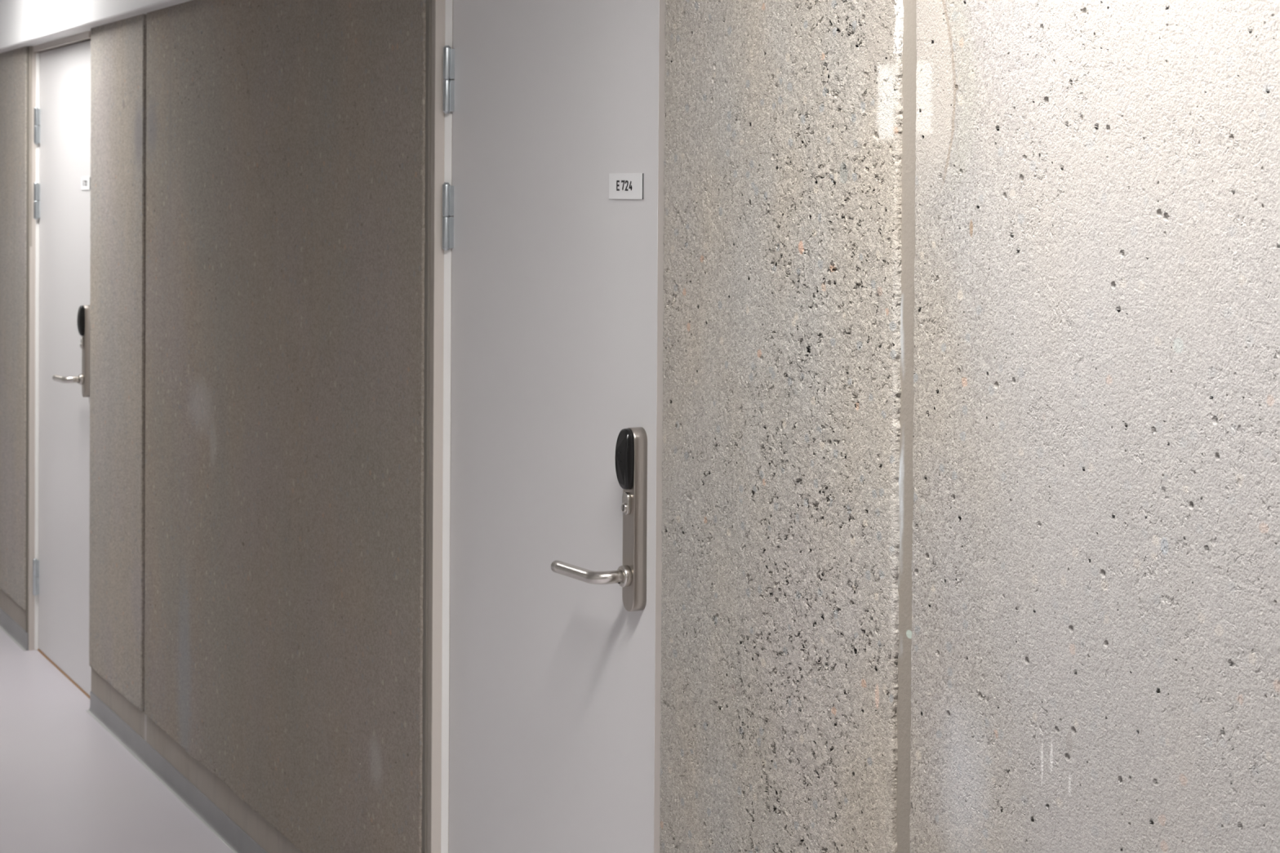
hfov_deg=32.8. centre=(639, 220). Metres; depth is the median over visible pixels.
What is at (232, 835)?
baseboard
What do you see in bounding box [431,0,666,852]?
door
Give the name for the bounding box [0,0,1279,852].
wall
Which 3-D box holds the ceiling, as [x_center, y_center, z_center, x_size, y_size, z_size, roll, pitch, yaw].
[-0.923,-0.818,5.125,0.084,0.525,17.900,0,1,-27]
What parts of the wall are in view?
concrete panel, concrete panel, concrete panel, concrete panel, concrete panel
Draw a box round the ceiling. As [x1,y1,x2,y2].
[0,0,191,53]
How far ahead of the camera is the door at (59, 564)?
7.15 m
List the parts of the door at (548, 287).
lever handle, lock plate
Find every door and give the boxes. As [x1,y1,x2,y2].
[28,31,91,698]
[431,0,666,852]
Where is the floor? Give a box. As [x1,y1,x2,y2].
[0,628,233,852]
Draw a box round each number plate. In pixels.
[80,177,90,190]
[608,173,643,199]
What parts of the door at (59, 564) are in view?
lever handle, lock plate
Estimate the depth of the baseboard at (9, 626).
7.68 m
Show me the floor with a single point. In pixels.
(68, 785)
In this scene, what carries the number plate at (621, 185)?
attached to the door at (548, 287)
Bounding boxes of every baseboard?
[0,608,28,650]
[86,691,266,852]
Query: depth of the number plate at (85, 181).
6.81 m

